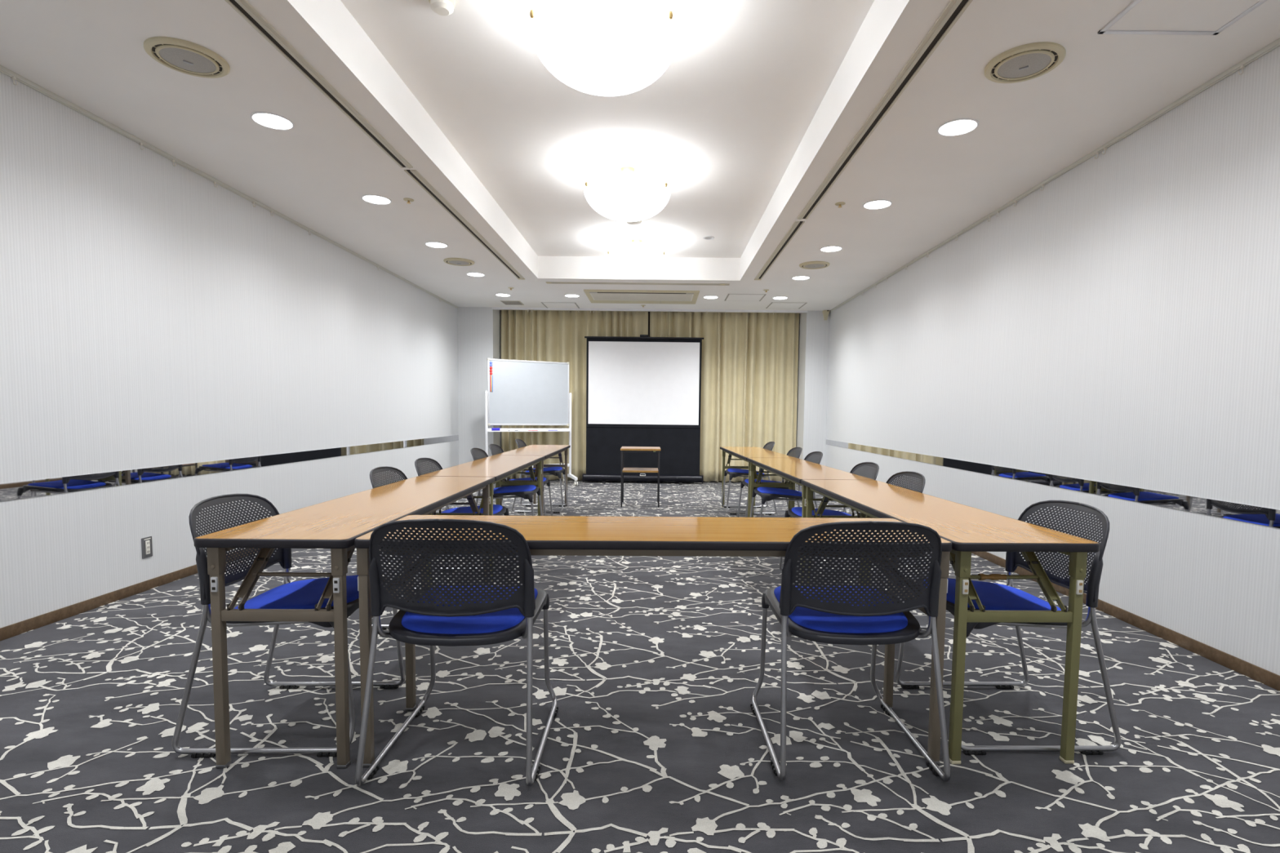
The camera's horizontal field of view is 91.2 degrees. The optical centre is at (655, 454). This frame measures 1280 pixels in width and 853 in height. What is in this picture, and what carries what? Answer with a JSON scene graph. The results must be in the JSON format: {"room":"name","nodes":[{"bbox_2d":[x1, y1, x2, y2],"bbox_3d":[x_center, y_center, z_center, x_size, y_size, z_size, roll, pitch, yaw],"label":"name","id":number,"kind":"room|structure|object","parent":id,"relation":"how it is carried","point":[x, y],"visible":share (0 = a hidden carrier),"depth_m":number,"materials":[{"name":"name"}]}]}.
{"room":"conference room","nodes":[
{"label":"conference room","id":0,"kind":"room"},
{"bbox_2d":[0,71,458,628],"bbox_3d":[-3.027,-0.710,4.487,0.100,2.912,9.710,1,4,0],"label":"wall","id":1,"kind":"structure","parent":0,"point":[152,315],"depth_m":3.77,"materials":[{"name":"paint"}]},
{"bbox_2d":[11,75,17,85],"bbox_3d":[-2.960,-1.724,2.893,0.025,0.038,0.012,1,4,0],"label":"hook","id":2,"kind":"object","parent":1,"relation":"attached to","point":[13,77],"visible":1,"depth_m":2.89,"materials":[{"name":"beige plastic"}]},
{"bbox_2d":[0,547,259,640],"bbox_3d":[-2.989,0.711,4.630,0.009,0.058,9.610,1,4,0],"label":"baseboard","id":3,"kind":"structure","parent":1,"relation":"attached to","point":[20,628],"depth_m":3.32,"materials":[{"name":"brown wood"}]},
{"bbox_2d":[141,536,152,559],"bbox_3d":[-2.991,0.548,3.686,0.010,0.120,0.072,1,4,0],"label":"wall outlet","id":4,"kind":"object","parent":1,"relation":"attached to","point":[146,543],"visible":1,"depth_m":3.68,"materials":[{"name":"plastic"}]},
{"bbox_2d":[0,64,457,308],"bbox_3d":[-2.957,-1.853,4.463,0.014,0.026,9.610,1,4,0],"label":"trim","id":5,"kind":"structure","parent":1,"relation":"attached to","point":[7,72],"depth_m":3.82,"materials":[{"name":"paint"}]},
{"bbox_2d":[0,435,458,501],"bbox_3d":[-2.986,0.061,4.611,0.007,0.081,9.558,1,4,0],"label":"strip","id":6,"kind":"object","parent":1,"relation":"attached to","point":[33,488],"visible":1,"depth_m":3.87,"materials":[{"name":"silver metal"}]},
{"bbox_2d":[0,479,1279,852],"bbox_3d":[-0.244,0.780,4.888,5.598,0.052,10.250,1,4,0],"label":"floor","id":7,"kind":"structure","parent":0,"point":[655,743],"depth_m":2.10,"materials":[{"name":"grey carpet"}]},
{"bbox_2d":[171,493,405,758],"bbox_3d":[-1.223,0.532,2.157,0.543,0.779,0.507,1,4,-2],"label":"chair","id":8,"kind":"object","parent":7,"relation":"on","point":[306,593],"visible":0.61,"depth_m":2.07,"materials":[{"name":"black plastic"}]},
{"bbox_2d":[193,475,494,768],"bbox_3d":[-1.131,0.535,2.718,0.447,0.701,1.798,1,4,-1],"label":"folding table","id":9,"kind":"object","parent":7,"relation":"on","point":[335,524],"visible":0.84,"depth_m":1.87,"materials":[{"name":"laminate"}]},
{"bbox_2d":[369,466,492,630],"bbox_3d":[-1.184,0.458,3.294,0.543,0.779,0.507,1,4,-2],"label":"chair","id":10,"kind":"object","parent":7,"relation":"on","point":[382,472],"visible":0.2,"depth_m":3.29,"materials":[{"name":"black plastic"}]},
{"bbox_2d":[355,519,558,786],"bbox_3d":[-0.598,0.549,2.008,0.507,0.779,0.543,1,4,-1],"label":"chair","id":11,"kind":"object","parent":7,"relation":"on","point":[451,615],"visible":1,"depth_m":1.80,"materials":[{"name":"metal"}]},
{"bbox_2d":[414,457,512,591],"bbox_3d":[-1.215,0.415,3.953,0.543,0.779,0.507,1,4,-2],"label":"chair","id":12,"kind":"object","parent":7,"relation":"on","point":[498,509],"visible":0.33,"depth_m":4.00,"materials":[{"name":"black plastic"}]},
{"bbox_2d":[420,455,545,586],"bbox_3d":[-1.161,0.418,4.514,0.447,0.701,1.798,1,4,-1],"label":"folding table","id":13,"kind":"object","parent":7,"relation":"on","point":[499,467],"visible":0.49,"depth_m":4.27,"materials":[{"name":"laminate"}]},
{"bbox_2d":[470,448,542,515],"bbox_3d":[-1.214,0.341,5.091,0.543,0.779,0.507,1,4,-2],"label":"chair","id":14,"kind":"object","parent":7,"relation":"on","point":[525,491],"visible":0.3,"depth_m":4.96,"materials":[{"name":"blue fabric"}]},
{"bbox_2d":[488,444,552,515],"bbox_3d":[-1.245,0.297,5.749,0.543,0.779,0.507,1,4,-2],"label":"chair","id":15,"kind":"object","parent":7,"relation":"on","point":[545,481],"visible":0.16,"depth_m":5.81,"materials":[{"name":"black plastic"}]},
{"bbox_2d":[484,358,577,485],"bbox_3d":[-1.830,-0.449,9.087,1.284,1.819,0.568,-1,4,-28],"label":"whiteboard","id":16,"kind":"object","parent":7,"relation":"on","point":[525,393],"visible":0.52,"depth_m":9.04,"materials":[{"name":"metal"}]},
{"bbox_2d":[491,427,500,431],"bbox_3d":[-2.252,-0.347,8.820,0.110,0.046,0.044,-1,4,-28],"label":"eraser","id":17,"kind":"object","parent":16,"relation":"on","point":[492,428],"visible":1,"depth_m":8.80,"materials":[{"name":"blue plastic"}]},
{"bbox_2d":[488,428,571,431],"bbox_3d":[-1.810,-0.351,9.053,1.212,0.046,0.083,-1,4,-28],"label":"tray","id":18,"kind":"object","parent":16,"relation":"on","point":[489,429],"depth_m":9.08,"materials":[{"name":"white metal"}]},
{"bbox_2d":[494,444,570,514],"bbox_3d":[-1.191,0.301,6.310,0.447,0.701,1.798,1,4,-1],"label":"folding table","id":19,"kind":"object","parent":7,"relation":"on","point":[548,451],"visible":0.56,"depth_m":6.15,"materials":[{"name":"brown wood"}]},
{"bbox_2d":[511,439,567,513],"bbox_3d":[-1.264,0.223,6.887,0.543,0.779,0.507,1,4,-2],"label":"chair","id":20,"kind":"object","parent":7,"relation":"on","point":[556,471],"visible":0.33,"depth_m":6.70,"materials":[{"name":"black plastic"}]},
{"bbox_2d":[620,446,660,507],"bbox_3d":[-0.179,0.259,7.332,0.457,0.674,0.442,1,4,-1],"label":"stand","id":21,"kind":"object","parent":7,"relation":"on","point":[624,449],"visible":1,"depth_m":7.15,"materials":[{"name":"brown wood"}]},
{"bbox_2d":[582,334,703,484],"bbox_3d":[-0.188,-0.682,9.562,1.850,2.262,0.260,1,4,0],"label":"projection screen","id":22,"kind":"object","parent":7,"relation":"on","point":[643,390],"visible":1,"depth_m":9.55,"materials":[{"name":"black fabric"}]},
{"bbox_2d":[354,515,951,767],"bbox_3d":[-0.005,0.590,2.080,1.778,0.701,0.447,1,4,-2],"label":"folding table","id":23,"kind":"object","parent":7,"relation":"on","point":[544,535],"visible":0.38,"depth_m":1.92,"materials":[{"name":"laminate"}]},
{"bbox_2d":[721,441,777,515],"bbox_3d":[1.032,0.246,6.944,0.543,0.779,0.507,1,4,-1],"label":"chair","id":24,"kind":"object","parent":7,"relation":"on","point":[733,473],"visible":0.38,"depth_m":6.75,"materials":[{"name":"black plastic"}]},
{"bbox_2d":[720,446,795,517],"bbox_3d":[0.985,0.322,6.379,0.447,0.701,1.798,1,4,-2],"label":"folding table","id":25,"kind":"object","parent":7,"relation":"on","point":[742,453],"visible":0.58,"depth_m":6.20,"materials":[{"name":"brown wood"}]},
{"bbox_2d":[737,447,802,517],"bbox_3d":[1.065,0.320,5.811,0.543,0.779,0.507,1,4,-1],"label":"chair","id":26,"kind":"object","parent":7,"relation":"on","point":[745,482],"visible":0.28,"depth_m":5.88,"materials":[{"name":"black plastic"}]},
{"bbox_2d":[750,451,822,517],"bbox_3d":[1.074,0.364,5.148,0.543,0.779,0.507,1,4,-1],"label":"chair","id":27,"kind":"object","parent":7,"relation":"on","point":[767,494],"visible":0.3,"depth_m":5.03,"materials":[{"name":"blue fabric"}]},
{"bbox_2d":[746,457,873,585],"bbox_3d":[1.037,0.439,4.584,0.447,0.701,1.798,1,4,-2],"label":"folding table","id":28,"kind":"object","parent":7,"relation":"on","point":[793,470],"visible":0.55,"depth_m":4.36,"materials":[{"name":"brown wood"}]},
{"bbox_2d":[778,462,884,587],"bbox_3d":[1.117,0.438,4.015,0.543,0.779,0.507,1,4,-1],"label":"chair","id":29,"kind":"object","parent":7,"relation":"on","point":[795,512],"visible":0.3,"depth_m":4.07,"materials":[{"name":"black plastic"}]},
{"bbox_2d":[750,520,951,782],"bbox_3d":[0.609,0.560,2.055,0.507,0.779,0.543,1,4,-1],"label":"chair","id":30,"kind":"object","parent":7,"relation":"on","point":[845,614],"visible":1,"depth_m":1.85,"materials":[{"name":"black plastic"}]},
{"bbox_2d":[802,471,928,629],"bbox_3d":[1.116,0.481,3.356,0.543,0.779,0.507,1,4,-1],"label":"chair","id":31,"kind":"object","parent":7,"relation":"on","point":[913,475],"visible":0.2,"depth_m":3.36,"materials":[{"name":"black plastic"}]},
{"bbox_2d":[800,479,1099,764],"bbox_3d":[1.089,0.557,2.789,0.447,0.701,1.798,1,4,-2],"label":"folding table","id":32,"kind":"object","parent":7,"relation":"on","point":[969,529],"visible":0.88,"depth_m":1.95,"materials":[{"name":"brown wood"}]},
{"bbox_2d":[894,500,1120,755],"bbox_3d":[1.221,0.556,2.223,0.543,0.779,0.507,1,4,-1],"label":"chair","id":33,"kind":"object","parent":7,"relation":"on","point":[994,597],"visible":0.63,"depth_m":2.15,"materials":[{"name":"black plastic"}]},
{"bbox_2d":[0,0,1279,311],"bbox_3d":[-0.211,-2.017,4.705,5.498,0.334,10.150,1,4,0],"label":"ceiling","id":34,"kind":"structure","parent":0,"point":[756,103],"depth_m":3.50,"materials":[{"name":"paint"}]},
{"bbox_2d":[143,36,230,78],"bbox_3d":[-2.054,-1.732,2.751,0.304,0.028,0.304,4,5,39],"label":"ceiling vent","id":35,"kind":"object","parent":34,"relation":"in","point":[181,55],"visible":1,"depth_m":2.72,"materials":[{"name":"beige plastic"}]},
{"bbox_2d":[250,111,294,129],"bbox_3d":[-2.045,-1.781,3.344,0.202,0.010,0.202,1,4,0],"label":"recessed light","id":36,"kind":"object","parent":34,"relation":"in","point":[271,120],"visible":1,"depth_m":3.34,"materials":[{"name":"white glass"}]},
{"bbox_2d":[224,0,413,168],"bbox_3d":[-1.579,-1.742,2.863,0.076,0.014,2.200,1,4,0],"label":"linear air slot","id":37,"kind":"object","parent":34,"relation":"attached to","point":[242,7],"visible":1,"depth_m":2.86,"materials":[{"name":"beige metal"}]},
{"bbox_2d":[361,194,391,204],"bbox_3d":[-2.038,-1.861,4.572,0.202,0.010,0.202,1,4,0],"label":"recessed light","id":38,"kind":"object","parent":34,"relation":"in","point":[373,198],"visible":1,"depth_m":4.57,"materials":[{"name":"white glass"}]},
{"bbox_2d":[403,197,413,204],"bbox_3d":[-1.804,-1.847,4.573,0.072,0.028,0.072,1,4,0],"label":"sprinkler head","id":39,"kind":"object","parent":34,"relation":"attached to","point":[408,200],"visible":1,"depth_m":4.56},
{"bbox_2d":[425,241,448,248],"bbox_3d":[-2.030,-1.941,5.799,0.202,0.010,0.202,1,4,0],"label":"recessed light","id":40,"kind":"object","parent":34,"relation":"in","point":[433,244],"visible":1,"depth_m":5.79,"materials":[{"name":"white glass"}]},
{"bbox_2d":[428,0,455,15],"bbox_3d":[-0.934,-1.961,2.737,0.110,0.052,0.110,1,4,0],"label":"smoke detector","id":41,"kind":"object","parent":34,"relation":"attached to","point":[442,7],"visible":1,"depth_m":2.72,"materials":[{"name":"beige plastic"}]},
{"bbox_2d":[443,257,474,266],"bbox_3d":[-2.022,-1.972,6.440,0.304,0.028,0.304,0,4,-17],"label":"ceiling vent","id":42,"kind":"object","parent":34,"relation":"in","point":[454,261],"visible":1,"depth_m":6.40,"materials":[{"name":"metal"}]},
{"bbox_2d":[404,169,524,279],"bbox_3d":[-1.562,-1.923,5.632,0.076,0.014,3.260,1,4,0],"label":"linear air slot","id":43,"kind":"object","parent":34,"relation":"attached to","point":[415,175],"visible":1,"depth_m":4.95,"materials":[{"name":"beige metal"}]},
{"bbox_2d":[466,271,484,276],"bbox_3d":[-2.022,-2.022,7.036,0.202,0.010,0.202,1,4,0],"label":"recessed light","id":44,"kind":"object","parent":34,"relation":"in","point":[475,274],"visible":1,"depth_m":7.04,"materials":[{"name":"white glass"}]},
{"bbox_2d":[494,293,511,296],"bbox_3d":[-2.015,-2.101,8.254,0.202,0.010,0.202,1,4,0],"label":"recessed light","id":45,"kind":"object","parent":34,"relation":"in","point":[497,294],"visible":1,"depth_m":8.25,"materials":[{"name":"white glass"}]},
{"bbox_2d":[500,300,524,305],"bbox_3d":[-2.024,-2.138,8.838,0.270,0.012,0.300,1,4,0],"label":"ceiling vent","id":46,"kind":"object","parent":34,"relation":"in","point":[505,302],"visible":1,"depth_m":8.78,"materials":[{"name":"beige metal"}]},
{"bbox_2d":[541,302,579,308],"bbox_3d":[-1.365,-2.144,9.018,0.487,0.008,0.485,1,4,0],"label":"access hatch","id":47,"kind":"object","parent":34,"relation":"attached to","point":[548,304],"visible":1,"depth_m":9.01,"materials":[{"name":"paint"}]},
{"bbox_2d":[564,293,579,297],"bbox_3d":[-1.102,-2.090,8.249,0.202,0.010,0.202,1,4,0],"label":"recessed light","id":48,"kind":"object","parent":34,"relation":"in","point":[566,295],"visible":1,"depth_m":8.25,"materials":[{"name":"white glass"}]},
{"bbox_2d":[500,310,648,479],"bbox_3d":[-1.270,-0.913,9.753,2.278,2.646,0.159,1,4,0],"label":"curtain","id":49,"kind":"object","parent":34,"relation":"hanging from","point":[542,335],"visible":0.29,"depth_m":9.71,"materials":[{"name":"beige fabric"}]},
{"bbox_2d":[529,0,678,96],"bbox_3d":[-0.220,-1.792,2.709,0.636,0.368,0.652,1,4,0],"label":"pendant lamp","id":50,"kind":"object","parent":34,"relation":"hanging from","point":[597,47],"visible":1,"depth_m":2.54,"materials":[{"name":"white glass"}]},
{"bbox_2d":[583,163,671,222],"bbox_3d":[-0.208,-1.915,4.595,0.636,0.368,0.652,1,4,0],"label":"pendant lamp","id":51,"kind":"object","parent":34,"relation":"hanging from","point":[625,196],"visible":1,"depth_m":4.41,"materials":[{"name":"white glass"}]},
{"bbox_2d":[626,220,641,226],"bbox_3d":[-0.204,-2.152,5.814,0.150,0.052,0.150,1,4,0],"label":"smoke detector","id":52,"kind":"object","parent":34,"relation":"attached to","point":[634,223],"visible":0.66,"depth_m":5.79,"materials":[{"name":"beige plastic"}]},
{"bbox_2d":[605,237,667,276],"bbox_3d":[-0.196,-2.038,6.486,0.636,0.368,0.652,1,4,0],"label":"pendant lamp","id":53,"kind":"object","parent":34,"relation":"hanging from","point":[632,261],"visible":1,"depth_m":6.29,"materials":[{"name":"white glass"}]},
{"bbox_2d":[546,281,728,285],"bbox_3d":[-0.214,-2.024,7.428,2.170,0.014,0.076,1,4,0],"label":"linear air slot","id":54,"kind":"object","parent":34,"relation":"attached to","point":[547,282],"visible":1,"depth_m":7.42,"materials":[{"name":"beige metal"}]},
{"bbox_2d":[583,289,699,304],"bbox_3d":[-0.176,-2.071,8.254,1.452,0.038,0.850,1,4,0],"label":"air conditioner","id":55,"kind":"object","parent":34,"relation":"attached to","point":[612,296],"visible":1,"depth_m":8.13,"materials":[{"name":"beige plastic"}]},
{"bbox_2d":[597,292,685,293],"bbox_3d":[-0.178,-2.036,7.906,1.120,0.004,0.050,1,4,0],"label":"air vent","id":56,"kind":"object","parent":55,"relation":"attached to","point":[597,292],"depth_m":7.90,"materials":[{"name":"beige metal"}]},
{"bbox_2d":[590,293,693,301],"bbox_3d":[-0.176,-2.054,8.183,1.320,0.008,0.485,1,4,0],"label":"grille","id":57,"kind":"object","parent":55,"relation":"attached to","point":[593,296],"depth_m":8.15,"materials":[{"name":"beige metal"}]},
{"bbox_2d":[702,235,714,239],"bbox_3d":[0.537,-2.203,6.374,0.116,0.007,0.116,1,4,0],"label":"smoke detector","id":58,"kind":"object","parent":34,"relation":"in","point":[708,237],"visible":1,"depth_m":6.38,"materials":[{"name":"plastic"}]},
{"bbox_2d":[702,295,718,298],"bbox_3d":[0.723,-2.068,8.239,0.202,0.010,0.202,1,4,0],"label":"recessed light","id":59,"kind":"object","parent":34,"relation":"in","point":[706,296],"visible":1,"depth_m":8.24,"materials":[{"name":"white glass"}]},
{"bbox_2d":[649,311,799,482],"bbox_3d":[1.048,-0.885,9.740,2.302,2.646,0.156,1,4,0],"label":"curtain","id":60,"kind":"object","parent":34,"relation":"hanging from","point":[749,361],"visible":0.6,"depth_m":9.72,"materials":[{"name":"beige fabric"}]},
{"bbox_2d":[724,293,766,301],"bbox_3d":[1.170,-2.063,8.241,0.487,0.008,0.485,1,4,0],"label":"access hatch","id":61,"kind":"object","parent":34,"relation":"attached to","point":[737,297],"visible":1,"depth_m":8.22,"materials":[{"name":"paint"}]},
{"bbox_2d":[754,221,804,279],"bbox_3d":[1.152,-1.918,6.056,0.076,0.014,2.170,1,4,0],"label":"linear air slot","id":62,"kind":"object","parent":34,"relation":"attached to","point":[797,225],"visible":1,"depth_m":5.76,"materials":[{"name":"beige metal"}]},
{"bbox_2d":[772,296,787,299],"bbox_3d":[1.636,-2.057,8.234,0.202,0.010,0.202,1,4,0],"label":"recessed light","id":63,"kind":"object","parent":34,"relation":"in","point":[775,297],"visible":1,"depth_m":8.22,"materials":[{"name":"white glass"}]},
{"bbox_2d":[765,302,806,308],"bbox_3d":[1.831,-2.093,8.811,0.487,0.008,0.485,1,4,0],"label":"access hatch","id":64,"kind":"object","parent":34,"relation":"attached to","point":[773,304],"visible":1,"depth_m":8.80,"materials":[{"name":"paint"}]},
{"bbox_2d":[791,275,809,279],"bbox_3d":[1.625,-1.977,7.016,0.202,0.010,0.202,1,4,0],"label":"recessed light","id":65,"kind":"object","parent":34,"relation":"in","point":[796,277],"visible":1,"depth_m":7.01,"materials":[{"name":"white glass"}]},
{"bbox_2d":[799,261,830,269],"bbox_3d":[1.621,-1.926,6.401,0.304,0.028,0.304,2,4,22],"label":"ceiling vent","id":66,"kind":"object","parent":34,"relation":"in","point":[810,264],"visible":1,"depth_m":6.36,"materials":[{"name":"metal"}]},
{"bbox_2d":[819,245,842,252],"bbox_3d":[1.618,-1.897,5.779,0.202,0.010,0.202,1,4,0],"label":"recessed light","id":67,"kind":"object","parent":34,"relation":"in","point":[828,248],"visible":1,"depth_m":5.77,"materials":[{"name":"white glass"}]},
{"bbox_2d":[835,201,845,208],"bbox_3d":[1.339,-1.809,4.549,0.072,0.028,0.072,1,4,0],"label":"sprinkler head","id":68,"kind":"object","parent":34,"relation":"attached to","point":[839,203],"visible":1,"depth_m":4.54},
{"bbox_2d":[862,199,892,208],"bbox_3d":[1.610,-1.817,4.552,0.202,0.010,0.202,1,4,0],"label":"recessed light","id":69,"kind":"object","parent":34,"relation":"in","point":[879,203],"visible":1,"depth_m":4.55,"materials":[{"name":"white glass"}]},
{"bbox_2d":[797,0,973,219],"bbox_3d":[1.135,-1.741,3.327,0.076,0.014,3.160,1,4,0],"label":"linear air slot","id":70,"kind":"object","parent":34,"relation":"attached to","point":[954,9],"visible":1,"depth_m":2.95,"materials":[{"name":"beige metal"}]},
{"bbox_2d":[937,117,978,136],"bbox_3d":[1.602,-1.737,3.324,0.202,0.010,0.202,1,4,0],"label":"recessed light","id":71,"kind":"object","parent":34,"relation":"in","point":[957,126],"visible":1,"depth_m":3.32,"materials":[{"name":"white glass"}]},
{"bbox_2d":[984,41,1066,83],"bbox_3d":[1.596,-1.687,2.716,0.304,0.028,0.304,4,5,40],"label":"ceiling vent","id":72,"kind":"object","parent":34,"relation":"in","point":[1028,61],"visible":1,"depth_m":2.69,"materials":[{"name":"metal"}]},
{"bbox_2d":[1097,0,1266,35],"bbox_3d":[1.995,-1.662,2.259,0.472,0.012,0.472,1,4,0],"label":"access hatch","id":73,"kind":"object","parent":34,"relation":"attached to","point":[1184,17],"visible":1,"depth_m":2.39,"materials":[{"name":"paint"}]},
{"bbox_2d":[457,306,829,486],"bbox_3d":[-0.196,-1.012,9.636,5.698,2.912,0.640,1,4,0],"label":"wall","id":74,"kind":"structure","parent":0,"point":[478,328],"depth_m":9.32,"materials":[{"name":"paint"}]},
{"bbox_2d":[508,311,741,482],"bbox_3d":[-0.103,-0.900,9.838,4.633,2.656,0.062,1,4,0],"label":"lining","id":75,"kind":"object","parent":74,"relation":"hanging from","point":[648,312],"visible":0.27,"depth_m":9.78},
{"bbox_2d":[492,306,807,313],"bbox_3d":[-0.091,-2.176,9.260,4.655,0.118,0.058,1,4,0],"label":"trim","id":76,"kind":"structure","parent":74,"relation":"attached to","point":[493,308],"depth_m":9.24,"materials":[{"name":"white wood"}]},
{"bbox_2d":[822,310,829,319],"bbox_3d":[2.500,-2.041,9.189,0.094,0.136,0.085,1,4,0],"label":"wall sensor","id":77,"kind":"object","parent":74,"relation":"attached to","point":[825,313],"visible":1,"depth_m":9.18,"materials":[{"name":"beige plastic"}]},
{"bbox_2d":[825,45,1279,675],"bbox_3d":[2.570,-0.642,4.457,0.100,2.912,9.710,1,4,0],"label":"wall","id":78,"kind":"structure","parent":0,"point":[1118,322],"depth_m":3.33,"materials":[{"name":"paint"}]},
{"bbox_2d":[826,439,1279,528],"bbox_3d":[2.512,0.125,4.581,0.007,0.073,9.558,1,4,0],"label":"strip","id":79,"kind":"object","parent":78,"relation":"attached to","point":[1267,517],"visible":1,"depth_m":3.42,"materials":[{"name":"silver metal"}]},
{"bbox_2d":[829,37,1279,312],"bbox_3d":[2.527,-1.786,4.433,0.014,0.026,9.610,1,4,0],"label":"trim","id":80,"kind":"structure","parent":78,"relation":"attached to","point":[1276,43],"depth_m":3.42,"materials":[{"name":"paint"}]},
{"bbox_2d":[971,551,1279,691],"bbox_3d":[2.499,0.776,4.600,0.009,0.060,9.610,1,4,0],"label":"baseboard","id":81,"kind":"structure","parent":78,"relation":"attached to","point":[1268,678],"depth_m":2.98,"materials":[{"name":"brown wood"}]},
{"bbox_2d":[1238,64,1245,74],"bbox_3d":[2.509,-1.647,2.683,0.025,0.038,0.012,1,4,0],"label":"hook","id":82,"kind":"object","parent":78,"relation":"attached to","point":[1242,66],"visible":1,"depth_m":2.68,"materials":[{"name":"beige plastic"}]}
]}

